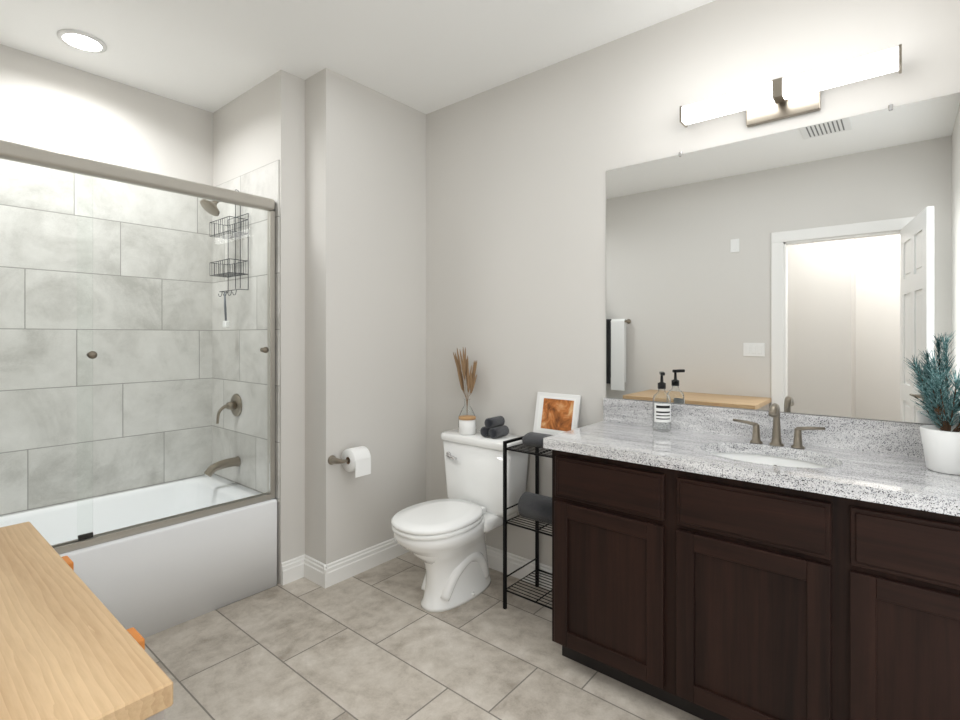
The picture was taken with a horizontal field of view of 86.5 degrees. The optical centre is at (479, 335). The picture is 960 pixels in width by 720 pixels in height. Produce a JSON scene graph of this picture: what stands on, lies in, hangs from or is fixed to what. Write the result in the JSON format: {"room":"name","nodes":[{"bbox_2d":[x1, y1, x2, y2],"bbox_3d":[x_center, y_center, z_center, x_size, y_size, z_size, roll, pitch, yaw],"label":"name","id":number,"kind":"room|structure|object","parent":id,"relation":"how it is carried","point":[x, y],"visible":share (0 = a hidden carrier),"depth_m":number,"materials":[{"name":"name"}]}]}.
{"room":"bathroom","nodes":[
{"label":"bathroom","id":0,"kind":"room"},
{"bbox_2d":[0,44,212,185],"bbox_3d":[-2.321,-0.047,2.559,0.100,2.740,1.845,0,0,40],"label":"wall","id":1,"kind":"structure","parent":0,"point":[50,105],"depth_m":2.78,"materials":[{"name":"paint"}]},
{"bbox_2d":[0,159,211,515],"bbox_3d":[-2.179,-0.028,2.647,0.008,1.821,1.512,0,0,40],"label":"tile","id":2,"kind":"structure","parent":1,"relation":"attached to","point":[142,300],"depth_m":2.77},
{"bbox_2d":[213,70,304,584],"bbox_3d":[-1.104,-0.047,3.384,0.925,2.740,0.978,0,0,40],"label":"wall","id":3,"kind":"structure","parent":0,"point":[261,124],"depth_m":2.78,"materials":[{"name":"paint"}]},
{"bbox_2d":[1,159,90,210],"bbox_3d":[-1.724,-0.573,2.032,0.035,0.185,0.273,0,0,40],"label":"glass","id":4,"kind":"object","parent":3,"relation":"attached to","point":[2,159],"depth_m":2.01,"materials":[{"name":"clear glass"}]},
{"bbox_2d":[0,140,274,553],"bbox_3d":[-1.589,0.068,2.159,0.056,1.598,1.507,0,0,40],"label":"frame","id":5,"kind":"object","parent":3,"relation":"attached to","point":[20,153],"visible":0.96,"depth_m":2.35,"materials":[{"name":"silver metal"}]},
{"bbox_2d":[77,173,269,540],"bbox_3d":[-1.372,0.086,2.388,0.042,1.501,0.821,0,0,40],"label":"glass","id":6,"kind":"object","parent":3,"relation":"attached to","point":[91,354],"visible":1,"depth_m":2.36,"materials":[{"name":"clear glass"}]},
{"bbox_2d":[212,160,279,501],"bbox_3d":[-1.384,-0.028,2.976,0.813,1.821,0.008,0,0,40],"label":"tiled wall","id":7,"kind":"structure","parent":3,"relation":"attached to","point":[263,181],"depth_m":2.94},
{"bbox_2d":[200,199,241,476],"bbox_3d":[-1.496,-0.019,2.922,0.166,1.632,0.217,0,0,40],"label":"shower faucet set","id":8,"kind":"object","parent":7,"relation":"attached to","point":[212,209],"depth_m":2.92,"materials":[{"name":"silver metal"}]},
{"bbox_2d":[209,189,248,327],"bbox_3d":[-1.448,-0.452,2.940,0.254,0.805,0.109,0,0,40],"label":"shower caddy","id":9,"kind":"object","parent":8,"relation":"hanging from","point":[226,325],"depth_m":2.95,"materials":[{"name":"grey metal"}]},
{"bbox_2d":[0,0,714,113],"bbox_3d":[-0.833,-1.447,1.009,4.370,0.060,4.293,0,0,40],"label":"ceiling","id":10,"kind":"structure","parent":0,"point":[422,56],"depth_m":2.43,"materials":[{"name":"paint"}]},
{"bbox_2d":[57,29,106,52],"bbox_3d":[-1.908,-1.411,2.448,0.190,0.010,0.190,0,0,40],"label":"recessed light","id":11,"kind":"object","parent":10,"relation":"in","point":[82,41],"visible":1,"depth_m":2.44,"materials":[{"name":"white glass"}]},
{"bbox_2d":[305,68,425,563],"bbox_3d":[-0.625,-0.047,3.080,0.201,2.740,0.836,0,0,40],"label":"wall","id":12,"kind":"structure","parent":0,"point":[365,266],"depth_m":2.88,"materials":[{"name":"paint"}]},
{"bbox_2d":[328,446,370,477],"bbox_3d":[-0.691,0.670,2.729,0.142,0.141,0.190,0,0,40],"label":"toilet paper holder","id":13,"kind":"object","parent":12,"relation":"attached to","point":[357,460],"visible":1,"depth_m":2.70,"materials":[{"name":"white paper"}]},
{"bbox_2d":[321,538,409,587],"bbox_3d":[-0.591,1.265,2.949,0.016,0.116,0.709,0,0,40],"label":"baseboard","id":14,"kind":"structure","parent":12,"relation":"attached to","point":[321,574],"depth_m":2.85,"materials":[{"name":"white wood"}]},
{"bbox_2d":[144,551,702,719],"bbox_3d":[-0.569,1.353,1.744,3.840,0.060,2.823,0,0,40],"label":"floor","id":15,"kind":"structure","parent":0,"point":[378,642],"depth_m":2.08,"materials":[{"name":"tile"}]},
{"bbox_2d":[0,522,172,719],"bbox_3d":[-1.057,0.923,0.879,1.050,0.800,0.664,0,0,40],"label":"dresser","id":16,"kind":"object","parent":15,"relation":"on","point":[72,647],"visible":1,"depth_m":0.85,"materials":[{"name":"brown wood"}]},
{"bbox_2d":[0,474,276,637],"bbox_3d":[-1.864,1.095,2.387,0.804,0.455,1.508,0,0,40],"label":"bathtub","id":17,"kind":"object","parent":15,"relation":"on","point":[148,583],"visible":0.5,"depth_m":2.47,"materials":[{"name":"white ceramic"}]},
{"bbox_2d":[391,429,528,611],"bbox_3d":[-0.133,0.934,2.616,0.492,0.778,0.718,0,0,40],"label":"toilet","id":18,"kind":"object","parent":15,"relation":"on","point":[444,540],"visible":0.98,"depth_m":2.59,"materials":[{"name":"white ceramic"}]},
{"bbox_2d":[453,347,476,427],"bbox_3d":[-0.084,0.302,2.949,0.169,0.483,0.110,0,0,40],"label":"dried plant","id":19,"kind":"object","parent":18,"relation":"on","point":[471,377],"visible":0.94,"depth_m":2.93,"materials":[{"name":"brown plant"}]},
{"bbox_2d":[459,415,475,434],"bbox_3d":[-0.071,0.495,2.836,0.096,0.097,0.096,0,0,40],"label":"candle","id":20,"kind":"object","parent":18,"relation":"on","point":[467,424],"visible":1,"depth_m":2.80,"materials":[{"name":"white wax"}]},
{"bbox_2d":[480,416,508,438],"bbox_3d":[0.080,0.490,2.757,0.114,0.105,0.120,0,0,40],"label":"cloths","id":21,"kind":"object","parent":18,"relation":"on","point":[494,427],"visible":0.98,"depth_m":2.72,"materials":[{"name":"black fabric"}]},
{"bbox_2d":[503,436,551,609],"bbox_3d":[0.344,0.917,2.475,0.359,0.812,0.297,0,0,40],"label":"wire shelf rack","id":22,"kind":"object","parent":15,"relation":"on","point":[537,454],"visible":0.38,"depth_m":2.47,"materials":[{"name":"black metal"}]},
{"bbox_2d":[518,492,551,524],"bbox_3d":[0.329,0.837,2.449,0.295,0.122,0.122,0,0,40],"label":"roll","id":23,"kind":"object","parent":22,"relation":"on","point":[534,506],"visible":0.44,"depth_m":2.44,"materials":[{"name":"black fabric"}]},
{"bbox_2d":[522,432,551,449],"bbox_3d":[0.343,0.509,2.450,0.275,0.064,0.130,0,0,40],"label":"roll","id":24,"kind":"object","parent":22,"relation":"on","point":[534,439],"visible":0.44,"depth_m":2.46,"materials":[{"name":"black fabric"}]},
{"bbox_2d":[533,392,580,434],"bbox_3d":[0.390,0.401,2.605,0.250,0.215,0.015,0,-12,40],"label":"picture frame","id":25,"kind":"object","parent":22,"relation":"on","point":[556,413],"visible":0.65,"depth_m":2.60,"materials":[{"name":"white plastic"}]},
{"bbox_2d":[543,398,959,719],"bbox_3d":[0.960,0.810,1.817,1.373,1.025,0.558,0,0,40],"label":"bathroom vanity","id":26,"kind":"object","parent":15,"relation":"on","point":[711,563],"visible":0.96,"depth_m":1.62,"materials":[{"name":"brown wood"}]},
{"bbox_2d":[652,371,670,431],"bbox_3d":[0.783,0.280,2.200,0.078,0.253,0.088,0,0,40],"label":"soap dispenser","id":27,"kind":"object","parent":26,"relation":"on","point":[661,412],"visible":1,"depth_m":2.18,"materials":[{"name":"clear glass"}]},
{"bbox_2d":[733,403,824,448],"bbox_3d":[1.085,0.327,1.877,0.301,0.160,0.112,0,0,40],"label":"faucet","id":28,"kind":"object","parent":26,"relation":"on","point":[774,413],"visible":0.98,"depth_m":1.89,"materials":[{"name":"silver metal"}]},
{"bbox_2d":[903,330,959,474],"bbox_3d":[1.438,0.195,1.516,0.282,0.425,0.286,0,0,40],"label":"potted plant","id":29,"kind":"object","parent":26,"relation":"on","point":[940,438],"visible":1,"depth_m":1.52,"materials":[{"name":"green plant"}]},
{"bbox_2d":[426,0,959,566],"bbox_3d":[0.733,-0.047,2.434,2.714,2.740,0.100,0,0,40],"label":"wall","id":30,"kind":"structure","parent":0,"point":[518,168],"depth_m":2.60,"materials":[{"name":"paint"}]},
{"bbox_2d":[486,545,551,589],"bbox_3d":[0.122,1.265,2.864,1.224,0.116,0.016,0,0,40],"label":"baseboard","id":31,"kind":"structure","parent":30,"relation":"attached to","point":[494,555],"depth_m":2.79,"materials":[{"name":"white wood"}]},
{"bbox_2d":[606,92,959,425],"bbox_3d":[1.137,-0.257,2.028,1.367,1.105,0.010,0,0,40],"label":"mirror","id":32,"kind":"object","parent":30,"relation":"attached to","point":[814,269],"visible":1,"depth_m":1.96,"materials":[{"name":"clear glass"}]},
{"bbox_2d":[680,44,901,127],"bbox_3d":[1.149,-0.906,1.954,0.720,0.119,0.107,0,0,40],"label":"sconce","id":33,"kind":"object","parent":30,"relation":"attached to","point":[785,98],"visible":1,"depth_m":1.92,"materials":[{"name":"white glass"}]}
]}

